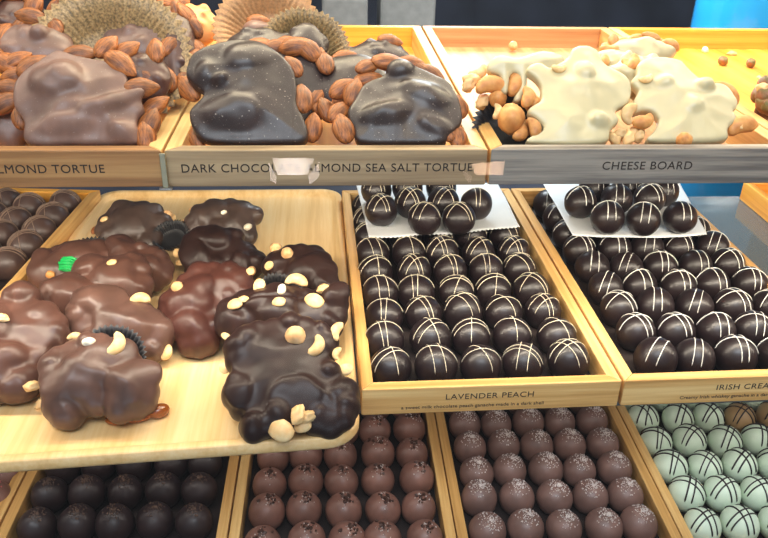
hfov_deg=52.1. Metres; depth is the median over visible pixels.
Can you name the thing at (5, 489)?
truffle
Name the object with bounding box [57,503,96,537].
truffle
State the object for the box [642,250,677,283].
truffle
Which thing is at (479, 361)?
truffle
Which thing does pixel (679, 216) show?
truffle
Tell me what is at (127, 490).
truffle
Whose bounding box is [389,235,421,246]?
truffle
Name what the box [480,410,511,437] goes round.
truffle
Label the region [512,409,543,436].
truffle
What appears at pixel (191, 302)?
cluster
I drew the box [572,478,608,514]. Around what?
truffle
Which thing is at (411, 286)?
truffle
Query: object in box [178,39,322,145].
cluster
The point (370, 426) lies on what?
truffle
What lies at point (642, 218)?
truffle
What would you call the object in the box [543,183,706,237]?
paper sheet
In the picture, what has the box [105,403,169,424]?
drip
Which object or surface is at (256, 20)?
almond tortue
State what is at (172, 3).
almond tortue
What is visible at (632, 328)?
truffle
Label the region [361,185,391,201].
truffle
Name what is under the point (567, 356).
truffle
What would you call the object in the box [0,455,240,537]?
tray
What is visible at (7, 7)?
candy
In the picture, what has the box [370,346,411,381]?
truffle
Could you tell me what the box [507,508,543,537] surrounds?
truffle
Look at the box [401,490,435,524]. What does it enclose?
truffle
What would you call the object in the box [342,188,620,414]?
tray
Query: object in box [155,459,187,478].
truffle
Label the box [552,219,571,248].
truffle
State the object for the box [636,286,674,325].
truffle
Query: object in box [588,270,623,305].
truffle
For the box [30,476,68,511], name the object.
truffle
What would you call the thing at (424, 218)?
truffle
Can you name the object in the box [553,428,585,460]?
truffle
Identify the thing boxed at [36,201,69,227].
truffle
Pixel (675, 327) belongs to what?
truffle
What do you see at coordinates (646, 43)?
cluster
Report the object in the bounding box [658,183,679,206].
truffle
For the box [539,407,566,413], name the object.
truffle
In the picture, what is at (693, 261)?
truffle
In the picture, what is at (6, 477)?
truffle
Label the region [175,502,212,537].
truffle
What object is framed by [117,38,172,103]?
candy
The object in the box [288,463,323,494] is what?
truffle
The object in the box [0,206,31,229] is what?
truffle
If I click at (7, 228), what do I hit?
truffle
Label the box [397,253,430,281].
truffle
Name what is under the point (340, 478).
truffle
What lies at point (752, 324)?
truffle
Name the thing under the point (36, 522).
truffle
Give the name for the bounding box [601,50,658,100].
cluster
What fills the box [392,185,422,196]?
truffle
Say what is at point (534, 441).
truffle
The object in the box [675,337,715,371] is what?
truffle
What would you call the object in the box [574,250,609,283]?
truffle
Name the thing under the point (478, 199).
truffle
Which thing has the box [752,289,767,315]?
truffle
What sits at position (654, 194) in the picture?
truffle
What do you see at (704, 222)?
truffle
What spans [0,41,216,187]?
tray
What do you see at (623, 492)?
truffle
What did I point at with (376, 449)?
truffle
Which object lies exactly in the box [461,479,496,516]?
truffle
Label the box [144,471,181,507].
truffle
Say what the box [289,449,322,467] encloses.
truffle
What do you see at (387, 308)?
truffle
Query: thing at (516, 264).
truffle
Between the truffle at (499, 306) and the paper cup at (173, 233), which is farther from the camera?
the paper cup at (173, 233)
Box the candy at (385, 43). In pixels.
[329,34,408,57]
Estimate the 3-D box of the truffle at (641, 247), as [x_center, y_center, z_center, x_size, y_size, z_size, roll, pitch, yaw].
[0.219,-0.018,0.653,0.028,0.026,0.028,-1,29,-4]
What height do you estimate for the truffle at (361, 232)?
0.026 m
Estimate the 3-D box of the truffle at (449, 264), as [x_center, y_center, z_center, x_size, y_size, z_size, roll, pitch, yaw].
[0.051,0.001,0.611,0.026,0.026,0.026,3,28,2]
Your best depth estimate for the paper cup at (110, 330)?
0.48 m
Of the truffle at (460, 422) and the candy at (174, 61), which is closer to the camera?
the candy at (174, 61)
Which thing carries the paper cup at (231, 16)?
on the tray at (327, 161)
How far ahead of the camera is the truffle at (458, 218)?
0.62 m
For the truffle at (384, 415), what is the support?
on the tray at (241, 525)
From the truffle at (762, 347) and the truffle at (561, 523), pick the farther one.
the truffle at (561, 523)
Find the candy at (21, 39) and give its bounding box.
[0,7,73,73]
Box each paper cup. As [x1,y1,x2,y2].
[32,0,192,113]
[78,236,105,239]
[93,324,146,358]
[152,219,188,250]
[211,0,315,42]
[261,272,302,287]
[264,6,350,55]
[471,94,530,144]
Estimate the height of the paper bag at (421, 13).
0.201 m
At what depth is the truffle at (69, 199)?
0.70 m
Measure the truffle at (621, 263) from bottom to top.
0.024 m
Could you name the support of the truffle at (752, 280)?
on the tray at (636, 388)
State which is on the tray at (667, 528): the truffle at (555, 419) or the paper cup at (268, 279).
the truffle at (555, 419)
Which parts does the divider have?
divider plate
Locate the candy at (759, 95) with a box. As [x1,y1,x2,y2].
[750,75,767,120]
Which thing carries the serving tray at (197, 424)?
on the display case
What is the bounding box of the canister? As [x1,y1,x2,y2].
[680,0,767,200]
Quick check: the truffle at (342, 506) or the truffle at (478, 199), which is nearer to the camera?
the truffle at (342, 506)
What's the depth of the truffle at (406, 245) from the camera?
0.63 m
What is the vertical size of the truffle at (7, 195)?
0.026 m
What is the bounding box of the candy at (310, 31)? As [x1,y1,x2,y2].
[278,23,328,52]
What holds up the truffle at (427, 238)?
on the tray at (600, 386)
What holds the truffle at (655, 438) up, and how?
on the tray at (676, 515)
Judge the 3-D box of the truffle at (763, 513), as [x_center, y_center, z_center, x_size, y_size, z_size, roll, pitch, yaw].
[0.290,0.187,0.579,0.027,0.026,0.027,2,28,2]
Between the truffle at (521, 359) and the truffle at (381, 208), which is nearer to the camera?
the truffle at (521, 359)
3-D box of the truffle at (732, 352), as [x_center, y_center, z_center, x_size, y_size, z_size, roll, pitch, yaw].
[0.231,0.056,0.516,0.028,0.026,0.028,10,29,16]
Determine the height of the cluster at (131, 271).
0.037 m
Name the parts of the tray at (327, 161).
floor panel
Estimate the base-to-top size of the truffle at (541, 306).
0.024 m
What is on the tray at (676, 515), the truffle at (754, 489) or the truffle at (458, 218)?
the truffle at (754, 489)
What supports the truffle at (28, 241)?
on the tray at (90, 199)
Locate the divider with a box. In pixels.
[159,153,172,190]
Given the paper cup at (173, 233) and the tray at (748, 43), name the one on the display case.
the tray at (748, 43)
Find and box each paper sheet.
[356,183,519,237]
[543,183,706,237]
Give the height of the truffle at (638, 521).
0.026 m
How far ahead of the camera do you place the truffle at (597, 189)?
0.68 m
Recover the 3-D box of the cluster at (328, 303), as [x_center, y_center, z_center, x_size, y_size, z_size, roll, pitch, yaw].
[-0.066,0.028,0.513,0.089,0.043,0.041,-1,28,-4]
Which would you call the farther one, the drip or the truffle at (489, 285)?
the truffle at (489, 285)
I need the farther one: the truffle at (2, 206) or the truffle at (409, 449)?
the truffle at (2, 206)
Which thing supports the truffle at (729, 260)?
on the tray at (636, 388)
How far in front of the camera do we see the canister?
0.81 m
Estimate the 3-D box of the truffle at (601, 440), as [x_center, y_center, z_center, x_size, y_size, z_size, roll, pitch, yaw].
[0.182,0.144,0.652,0.027,0.025,0.027,9,28,15]
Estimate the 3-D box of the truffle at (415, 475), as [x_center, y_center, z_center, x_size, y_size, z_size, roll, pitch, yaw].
[0.025,0.162,0.611,0.027,0.028,0.027,-5,29,-12]
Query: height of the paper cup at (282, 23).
0.038 m
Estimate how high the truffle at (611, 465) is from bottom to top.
0.027 m
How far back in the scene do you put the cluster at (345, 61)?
0.44 m
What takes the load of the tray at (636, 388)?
on the display case
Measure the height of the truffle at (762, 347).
0.026 m
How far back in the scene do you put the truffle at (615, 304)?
0.56 m
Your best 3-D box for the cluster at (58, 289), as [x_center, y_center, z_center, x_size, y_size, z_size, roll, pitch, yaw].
[-0.207,0.019,0.530,0.057,0.031,0.035,7,29,10]
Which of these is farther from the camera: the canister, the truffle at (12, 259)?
the canister
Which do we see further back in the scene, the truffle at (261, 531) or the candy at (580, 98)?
the truffle at (261, 531)
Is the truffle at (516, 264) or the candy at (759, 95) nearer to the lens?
the candy at (759, 95)
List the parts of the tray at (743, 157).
floor panel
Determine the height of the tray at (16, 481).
0.019 m
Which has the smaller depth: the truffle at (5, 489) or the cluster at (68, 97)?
the cluster at (68, 97)
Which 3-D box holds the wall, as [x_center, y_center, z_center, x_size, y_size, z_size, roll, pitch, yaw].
[-0.144,-1.016,1.776,6.000,2.800,0.100,-1,28,-4]
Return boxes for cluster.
[0,36,169,145]
[0,113,25,145]
[0,280,70,409]
[26,238,108,287]
[37,331,162,430]
[38,271,99,314]
[65,284,174,361]
[71,251,154,297]
[91,199,176,245]
[105,234,174,292]
[157,260,253,359]
[173,225,265,279]
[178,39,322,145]
[182,198,263,243]
[214,273,349,339]
[219,311,360,443]
[261,242,338,289]
[266,37,334,120]
[312,50,385,115]
[599,45,624,65]
[601,31,678,57]
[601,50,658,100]
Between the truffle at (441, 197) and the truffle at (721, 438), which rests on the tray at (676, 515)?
the truffle at (721, 438)
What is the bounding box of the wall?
[43,0,694,27]
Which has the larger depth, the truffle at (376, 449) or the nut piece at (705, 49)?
the nut piece at (705, 49)
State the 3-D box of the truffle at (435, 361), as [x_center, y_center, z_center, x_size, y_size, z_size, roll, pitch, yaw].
[0.033,0.060,0.499,0.028,0.027,0.028,12,30,18]
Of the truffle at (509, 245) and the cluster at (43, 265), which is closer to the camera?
the cluster at (43, 265)
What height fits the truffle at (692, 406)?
0.025 m
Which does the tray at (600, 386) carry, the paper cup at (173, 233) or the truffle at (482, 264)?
the truffle at (482, 264)
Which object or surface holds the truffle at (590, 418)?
on the tray at (667, 528)
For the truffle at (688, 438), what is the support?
on the tray at (676, 515)
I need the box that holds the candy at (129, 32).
[103,23,176,56]
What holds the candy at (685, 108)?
on the tray at (743, 157)
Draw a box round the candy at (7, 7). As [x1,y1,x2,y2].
[0,0,44,25]
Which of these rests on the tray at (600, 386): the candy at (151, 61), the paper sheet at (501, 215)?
the paper sheet at (501, 215)
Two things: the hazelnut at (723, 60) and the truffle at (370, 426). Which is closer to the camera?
the hazelnut at (723, 60)
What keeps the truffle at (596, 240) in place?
on the tray at (636, 388)
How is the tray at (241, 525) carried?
on the display case
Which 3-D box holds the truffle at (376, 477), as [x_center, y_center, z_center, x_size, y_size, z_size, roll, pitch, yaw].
[-0.005,0.162,0.609,0.026,0.026,0.026,-4,29,-9]
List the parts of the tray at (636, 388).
floor panel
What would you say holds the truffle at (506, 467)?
on the tray at (667, 528)
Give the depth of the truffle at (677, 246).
0.65 m
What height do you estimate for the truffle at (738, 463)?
0.027 m
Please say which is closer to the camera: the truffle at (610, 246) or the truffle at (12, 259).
the truffle at (12, 259)
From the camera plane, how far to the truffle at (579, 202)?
0.66 m
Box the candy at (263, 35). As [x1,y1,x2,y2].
[227,27,288,44]
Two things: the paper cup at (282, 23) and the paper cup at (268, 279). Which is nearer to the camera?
the paper cup at (282, 23)
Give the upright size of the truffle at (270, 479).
0.027 m
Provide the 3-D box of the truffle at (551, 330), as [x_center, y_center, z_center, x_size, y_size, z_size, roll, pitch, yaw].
[0.117,0.045,0.533,0.027,0.025,0.027,6,29,8]
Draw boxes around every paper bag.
[322,0,367,24]
[377,0,435,27]
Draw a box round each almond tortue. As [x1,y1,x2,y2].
[46,0,58,9]
[157,0,178,12]
[243,14,269,27]
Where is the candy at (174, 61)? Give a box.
[163,2,204,97]
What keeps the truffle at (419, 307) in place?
on the tray at (600, 386)
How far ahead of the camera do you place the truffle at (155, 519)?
0.56 m
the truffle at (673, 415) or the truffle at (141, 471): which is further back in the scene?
the truffle at (673, 415)
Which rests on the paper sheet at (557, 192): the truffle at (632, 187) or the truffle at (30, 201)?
the truffle at (632, 187)
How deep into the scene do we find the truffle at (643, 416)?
0.67 m
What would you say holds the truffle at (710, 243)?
on the tray at (636, 388)
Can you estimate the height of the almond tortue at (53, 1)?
0.034 m
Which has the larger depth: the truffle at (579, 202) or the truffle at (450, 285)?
the truffle at (579, 202)
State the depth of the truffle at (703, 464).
0.62 m
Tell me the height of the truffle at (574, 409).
0.026 m
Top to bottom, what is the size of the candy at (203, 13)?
0.031 m
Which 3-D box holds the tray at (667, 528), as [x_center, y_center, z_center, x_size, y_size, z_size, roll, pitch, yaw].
[0.124,0.133,0.684,0.160,0.019,0.309,0,28,-3]
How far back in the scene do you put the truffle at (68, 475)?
0.60 m
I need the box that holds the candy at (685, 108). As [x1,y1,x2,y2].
[621,53,758,143]
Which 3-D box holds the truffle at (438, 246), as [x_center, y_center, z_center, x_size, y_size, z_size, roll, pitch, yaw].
[0.047,-0.014,0.638,0.028,0.027,0.028,-4,29,-11]
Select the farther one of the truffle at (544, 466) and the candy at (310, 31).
the truffle at (544, 466)
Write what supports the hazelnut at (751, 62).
on the tray at (748, 43)
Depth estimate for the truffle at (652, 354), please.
0.50 m
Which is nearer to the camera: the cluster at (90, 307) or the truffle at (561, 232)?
the cluster at (90, 307)
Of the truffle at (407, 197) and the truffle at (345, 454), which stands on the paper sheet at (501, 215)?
the truffle at (407, 197)
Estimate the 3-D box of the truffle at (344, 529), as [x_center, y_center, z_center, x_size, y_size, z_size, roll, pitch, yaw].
[-0.026,0.191,0.554,0.028,0.028,0.027,-8,30,-18]
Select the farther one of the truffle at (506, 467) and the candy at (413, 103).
the truffle at (506, 467)
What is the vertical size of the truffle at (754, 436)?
0.026 m
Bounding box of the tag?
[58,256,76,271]
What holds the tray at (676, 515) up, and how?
on the display case
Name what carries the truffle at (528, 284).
on the tray at (600, 386)
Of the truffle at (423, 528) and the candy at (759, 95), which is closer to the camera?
the candy at (759, 95)
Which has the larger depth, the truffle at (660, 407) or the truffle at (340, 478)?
the truffle at (660, 407)
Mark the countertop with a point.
(339, 189)
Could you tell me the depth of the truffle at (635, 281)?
0.59 m
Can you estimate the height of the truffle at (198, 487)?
0.027 m
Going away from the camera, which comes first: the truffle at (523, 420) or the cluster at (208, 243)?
the cluster at (208, 243)
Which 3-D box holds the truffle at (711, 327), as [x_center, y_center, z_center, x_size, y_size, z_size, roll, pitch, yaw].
[0.230,0.042,0.543,0.027,0.025,0.027,-5,28,-9]
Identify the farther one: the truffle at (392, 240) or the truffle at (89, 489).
the truffle at (392, 240)
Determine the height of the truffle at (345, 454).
0.028 m
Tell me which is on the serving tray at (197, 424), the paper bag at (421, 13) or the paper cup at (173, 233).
the paper cup at (173, 233)
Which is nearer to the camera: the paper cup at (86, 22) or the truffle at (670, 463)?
the paper cup at (86, 22)
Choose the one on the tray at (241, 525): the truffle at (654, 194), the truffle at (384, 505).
the truffle at (384, 505)
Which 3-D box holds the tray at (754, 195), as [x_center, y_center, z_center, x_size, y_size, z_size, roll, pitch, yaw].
[0.449,-0.007,0.657,0.160,0.019,0.309,-1,28,-4]
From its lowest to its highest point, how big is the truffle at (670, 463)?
0.026 m
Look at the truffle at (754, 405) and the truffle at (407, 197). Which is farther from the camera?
the truffle at (754, 405)
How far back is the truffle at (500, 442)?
0.64 m
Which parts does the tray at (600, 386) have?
floor panel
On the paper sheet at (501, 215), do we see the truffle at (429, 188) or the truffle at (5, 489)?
the truffle at (429, 188)
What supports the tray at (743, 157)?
on the display case
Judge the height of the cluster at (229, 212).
0.033 m
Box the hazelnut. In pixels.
[508,41,516,50]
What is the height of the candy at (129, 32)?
0.033 m
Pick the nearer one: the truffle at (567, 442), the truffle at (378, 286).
the truffle at (378, 286)
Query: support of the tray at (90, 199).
on the display case
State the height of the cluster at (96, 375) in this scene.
0.049 m
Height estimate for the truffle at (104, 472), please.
0.025 m
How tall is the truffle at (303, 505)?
0.028 m
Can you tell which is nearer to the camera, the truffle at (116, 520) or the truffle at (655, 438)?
the truffle at (116, 520)
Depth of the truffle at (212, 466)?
0.61 m
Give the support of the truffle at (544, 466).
on the tray at (667, 528)
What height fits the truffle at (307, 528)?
0.028 m
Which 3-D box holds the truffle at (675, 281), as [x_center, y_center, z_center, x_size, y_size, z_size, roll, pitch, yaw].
[0.224,0.012,0.598,0.027,0.025,0.027,3,28,-1]
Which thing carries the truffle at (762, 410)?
on the tray at (676, 515)
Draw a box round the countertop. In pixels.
[11,184,544,196]
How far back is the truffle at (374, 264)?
0.60 m
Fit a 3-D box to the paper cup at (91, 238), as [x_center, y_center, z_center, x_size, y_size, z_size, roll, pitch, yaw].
[-0.226,-0.008,0.606,0.040,0.021,0.037,4,28,5]
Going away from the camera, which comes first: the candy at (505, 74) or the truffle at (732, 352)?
the candy at (505, 74)
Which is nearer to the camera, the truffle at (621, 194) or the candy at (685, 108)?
the candy at (685, 108)
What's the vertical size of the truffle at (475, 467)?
0.025 m
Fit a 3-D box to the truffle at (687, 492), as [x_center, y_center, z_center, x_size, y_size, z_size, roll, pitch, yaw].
[0.233,0.172,0.603,0.027,0.027,0.028,-8,30,-17]
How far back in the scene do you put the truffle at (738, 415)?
0.68 m
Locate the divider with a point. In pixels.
(161, 155)
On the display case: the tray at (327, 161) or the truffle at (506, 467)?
the tray at (327, 161)
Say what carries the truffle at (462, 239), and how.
on the tray at (600, 386)
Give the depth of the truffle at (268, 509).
0.57 m
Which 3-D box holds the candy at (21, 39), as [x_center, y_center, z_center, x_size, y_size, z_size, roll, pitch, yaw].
[-0.195,-0.122,0.432,0.046,0.038,0.040,5,28,6]
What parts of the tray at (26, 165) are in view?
floor panel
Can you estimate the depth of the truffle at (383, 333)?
0.51 m
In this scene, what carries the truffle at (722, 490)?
on the tray at (676, 515)
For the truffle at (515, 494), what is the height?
0.027 m
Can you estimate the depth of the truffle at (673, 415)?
0.68 m
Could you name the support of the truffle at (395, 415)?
on the tray at (241, 525)
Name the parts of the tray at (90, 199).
floor panel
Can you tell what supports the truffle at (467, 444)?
on the tray at (667, 528)
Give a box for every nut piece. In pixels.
[701,47,708,52]
[727,51,736,55]
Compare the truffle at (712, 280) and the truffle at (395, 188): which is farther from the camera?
the truffle at (395, 188)
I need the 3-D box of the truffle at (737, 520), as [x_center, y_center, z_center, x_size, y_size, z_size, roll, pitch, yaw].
[0.262,0.186,0.577,0.028,0.026,0.028,4,28,5]
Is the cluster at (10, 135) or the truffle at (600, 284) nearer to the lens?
the cluster at (10, 135)
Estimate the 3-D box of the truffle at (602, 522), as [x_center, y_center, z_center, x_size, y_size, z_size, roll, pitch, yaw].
[0.160,0.187,0.572,0.028,0.026,0.028,-1,28,-7]
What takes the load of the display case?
on the floor
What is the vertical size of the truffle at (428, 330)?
0.026 m
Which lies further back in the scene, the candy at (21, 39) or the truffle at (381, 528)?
the truffle at (381, 528)
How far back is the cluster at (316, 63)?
0.43 m
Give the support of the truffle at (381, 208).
on the paper sheet at (501, 215)
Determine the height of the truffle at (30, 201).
0.026 m
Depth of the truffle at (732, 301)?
0.56 m
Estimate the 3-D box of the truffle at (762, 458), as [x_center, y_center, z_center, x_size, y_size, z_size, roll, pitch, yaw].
[0.316,0.157,0.634,0.027,0.026,0.027,-7,29,-18]
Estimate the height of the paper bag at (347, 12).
0.204 m
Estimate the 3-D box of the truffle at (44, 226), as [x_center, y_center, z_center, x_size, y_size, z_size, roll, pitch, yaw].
[-0.288,-0.032,0.656,0.028,0.026,0.028,7,29,11]
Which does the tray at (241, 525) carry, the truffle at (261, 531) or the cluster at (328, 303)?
the truffle at (261, 531)
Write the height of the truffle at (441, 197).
0.025 m
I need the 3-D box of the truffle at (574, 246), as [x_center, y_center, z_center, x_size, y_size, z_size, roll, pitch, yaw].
[0.161,-0.016,0.648,0.026,0.026,0.027,-8,30,-17]
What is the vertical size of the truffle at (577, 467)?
0.025 m
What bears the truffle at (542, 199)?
on the tray at (636, 388)
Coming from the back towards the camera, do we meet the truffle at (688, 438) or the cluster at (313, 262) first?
the truffle at (688, 438)
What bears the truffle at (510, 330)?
on the tray at (600, 386)
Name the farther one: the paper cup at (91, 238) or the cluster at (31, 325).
the paper cup at (91, 238)
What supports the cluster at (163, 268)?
on the serving tray at (197, 424)
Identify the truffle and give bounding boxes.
[0,188,19,207]
[0,202,6,212]
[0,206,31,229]
[0,219,18,246]
[0,246,27,281]
[0,472,17,483]
[0,480,10,501]
[6,229,43,259]
[13,192,45,215]
[16,506,56,537]
[21,215,56,241]
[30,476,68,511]
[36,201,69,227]
[45,467,80,483]
[49,189,81,213]
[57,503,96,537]
[68,474,105,509]
[80,465,115,480]
[95,502,134,537]
[107,474,143,508]
[115,462,151,480]
[135,501,173,537]
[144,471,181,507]
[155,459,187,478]
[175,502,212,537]
[180,472,217,506]
[187,457,221,477]
[245,525,280,537]
[248,493,284,528]
[252,466,286,497]
[257,452,288,471]
[286,490,321,525]
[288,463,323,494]
[288,520,325,537]
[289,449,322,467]
[324,441,356,468]
[324,464,357,496]
[325,491,361,526]
[328,521,364,537]
[350,429,358,443]
[352,194,360,212]
[353,207,364,229]
[355,222,386,244]
[356,237,388,262]
[358,254,392,285]
[359,414,390,441]
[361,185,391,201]
[361,414,388,417]
[361,436,394,466]
[361,463,393,495]
[362,274,398,306]
[365,193,396,225]
[365,319,403,355]
[365,491,400,523]
[365,519,401,537]
[366,297,402,326]
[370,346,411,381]
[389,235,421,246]
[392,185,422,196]
[392,236,425,265]
[393,413,420,417]
[393,413,424,441]
[394,186,425,217]
[395,437,427,467]
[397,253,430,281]
[398,273,434,306]
[399,460,433,493]
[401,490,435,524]
[404,295,441,328]
[407,519,442,537]
[408,201,440,234]
[409,317,450,353]
[414,343,457,380]
[424,234,454,244]
[425,235,458,267]
[426,185,456,195]
[427,186,458,216]
[433,253,466,284]
[439,274,473,304]
[442,202,475,234]
[443,292,481,328]
[449,411,480,437]
[451,317,489,354]
[454,431,485,462]
[455,230,486,249]
[459,456,493,485]
[460,344,500,378]
[461,187,491,219]
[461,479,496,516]
[462,236,494,265]
[468,511,505,537]
[469,252,502,283]
[475,272,510,306]
[477,410,503,415]
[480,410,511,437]
[484,294,521,328]
[487,429,519,460]
[489,227,519,248]
[492,315,531,352]
[493,453,525,485]
[497,235,529,263]
[499,478,534,514]
[502,342,543,377]
[503,252,536,284]
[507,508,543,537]
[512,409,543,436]
[513,272,549,306]
[520,429,553,461]
[524,293,560,327]
[528,451,563,485]
[533,190,553,217]
[536,317,576,352]
[536,479,572,514]
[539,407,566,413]
[542,203,562,231]
[544,407,574,436]
[545,509,581,537]
[547,338,589,375]
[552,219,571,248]
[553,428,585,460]
[563,235,595,265]
[563,454,595,486]
[564,185,596,217]
[569,407,581,413]
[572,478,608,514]
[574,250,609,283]
[576,406,607,435]
[579,184,609,202]
[584,507,622,537]
[586,427,618,459]
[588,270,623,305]
[589,237,601,247]
[590,200,624,233]
[596,450,631,484]
[597,237,631,262]
[600,184,632,212]
[600,290,637,326]
[607,477,643,512]
[610,251,643,279]
[615,312,655,351]
[620,504,657,537]
[622,268,657,299]
[623,184,640,194]
[626,202,660,235]
[628,405,658,433]
[631,237,664,261]
[633,184,665,210]
[633,337,677,372]
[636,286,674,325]
[640,426,672,457]
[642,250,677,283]
[652,404,667,411]
[653,448,688,483]
[655,312,695,346]
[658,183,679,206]
[659,269,696,302]
[662,201,697,232]
[662,404,694,432]
[663,236,694,261]
[668,475,706,512]
[672,423,706,456]
[675,288,713,325]
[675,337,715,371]
[678,249,712,276]
[683,506,721,537]
[685,403,698,410]
[688,450,722,483]
[691,216,710,242]
[693,403,724,432]
[695,230,729,257]
[695,267,730,299]
[696,312,736,347]
[703,474,740,512]
[707,424,742,457]
[711,247,745,278]
[713,287,752,320]
[713,334,758,370]
[716,402,740,409]
[719,504,759,537]
[721,447,757,482]
[724,402,755,432]
[730,266,767,297]
[733,310,767,346]
[739,474,767,511]
[740,422,767,455]
[742,402,761,410]
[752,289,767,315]
[756,402,767,426]
[756,448,767,477]
[757,337,767,368]
[758,506,767,537]
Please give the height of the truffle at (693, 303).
0.025 m
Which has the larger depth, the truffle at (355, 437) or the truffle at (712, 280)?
the truffle at (355, 437)
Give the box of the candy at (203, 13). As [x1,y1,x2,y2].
[178,0,215,46]
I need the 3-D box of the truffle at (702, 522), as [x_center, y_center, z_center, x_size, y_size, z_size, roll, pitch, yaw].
[0.233,0.187,0.575,0.027,0.026,0.027,14,31,22]
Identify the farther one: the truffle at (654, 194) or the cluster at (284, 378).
the truffle at (654, 194)
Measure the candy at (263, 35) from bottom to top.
0.027 m
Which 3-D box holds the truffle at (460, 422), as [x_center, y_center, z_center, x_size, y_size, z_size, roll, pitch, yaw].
[0.069,0.131,0.670,0.028,0.026,0.028,7,30,10]
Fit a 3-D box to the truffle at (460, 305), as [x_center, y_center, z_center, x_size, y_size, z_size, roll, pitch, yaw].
[0.056,0.029,0.557,0.028,0.027,0.028,4,28,4]
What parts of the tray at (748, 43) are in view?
floor panel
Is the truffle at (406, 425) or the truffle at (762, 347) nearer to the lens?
the truffle at (762, 347)
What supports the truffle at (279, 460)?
on the tray at (241, 525)
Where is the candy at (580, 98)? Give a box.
[512,46,637,144]
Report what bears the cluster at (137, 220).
on the serving tray at (197, 424)
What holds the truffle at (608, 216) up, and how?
on the paper sheet at (557, 192)
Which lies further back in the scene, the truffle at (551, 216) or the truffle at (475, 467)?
the truffle at (551, 216)
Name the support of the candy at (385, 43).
on the tray at (327, 161)
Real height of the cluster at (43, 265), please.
0.037 m
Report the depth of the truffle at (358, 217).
0.68 m
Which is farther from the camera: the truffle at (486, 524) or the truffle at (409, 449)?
the truffle at (409, 449)
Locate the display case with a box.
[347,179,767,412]
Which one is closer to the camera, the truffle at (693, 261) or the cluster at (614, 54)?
the cluster at (614, 54)
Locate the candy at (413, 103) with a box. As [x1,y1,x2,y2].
[317,53,468,144]
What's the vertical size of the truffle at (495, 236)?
0.025 m
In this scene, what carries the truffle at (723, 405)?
on the tray at (676, 515)
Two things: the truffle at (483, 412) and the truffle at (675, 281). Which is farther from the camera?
the truffle at (483, 412)
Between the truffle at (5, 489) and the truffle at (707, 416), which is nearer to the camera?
the truffle at (5, 489)
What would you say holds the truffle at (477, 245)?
on the tray at (600, 386)
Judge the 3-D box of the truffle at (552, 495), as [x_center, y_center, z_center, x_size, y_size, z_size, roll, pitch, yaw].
[0.130,0.173,0.597,0.028,0.025,0.028,-8,29,-19]
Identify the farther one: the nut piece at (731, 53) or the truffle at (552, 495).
the nut piece at (731, 53)
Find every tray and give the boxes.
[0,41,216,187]
[0,188,100,296]
[0,189,358,472]
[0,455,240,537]
[0,471,26,526]
[164,25,487,186]
[229,412,455,537]
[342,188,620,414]
[422,26,767,184]
[434,406,681,537]
[511,188,767,404]
[608,27,767,129]
[616,402,764,537]
[740,183,767,221]
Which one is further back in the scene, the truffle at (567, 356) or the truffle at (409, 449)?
the truffle at (409, 449)
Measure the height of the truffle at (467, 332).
0.026 m
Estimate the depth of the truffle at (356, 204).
0.71 m
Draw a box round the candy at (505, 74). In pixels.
[462,51,563,135]
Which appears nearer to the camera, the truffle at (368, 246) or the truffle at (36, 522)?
the truffle at (36, 522)

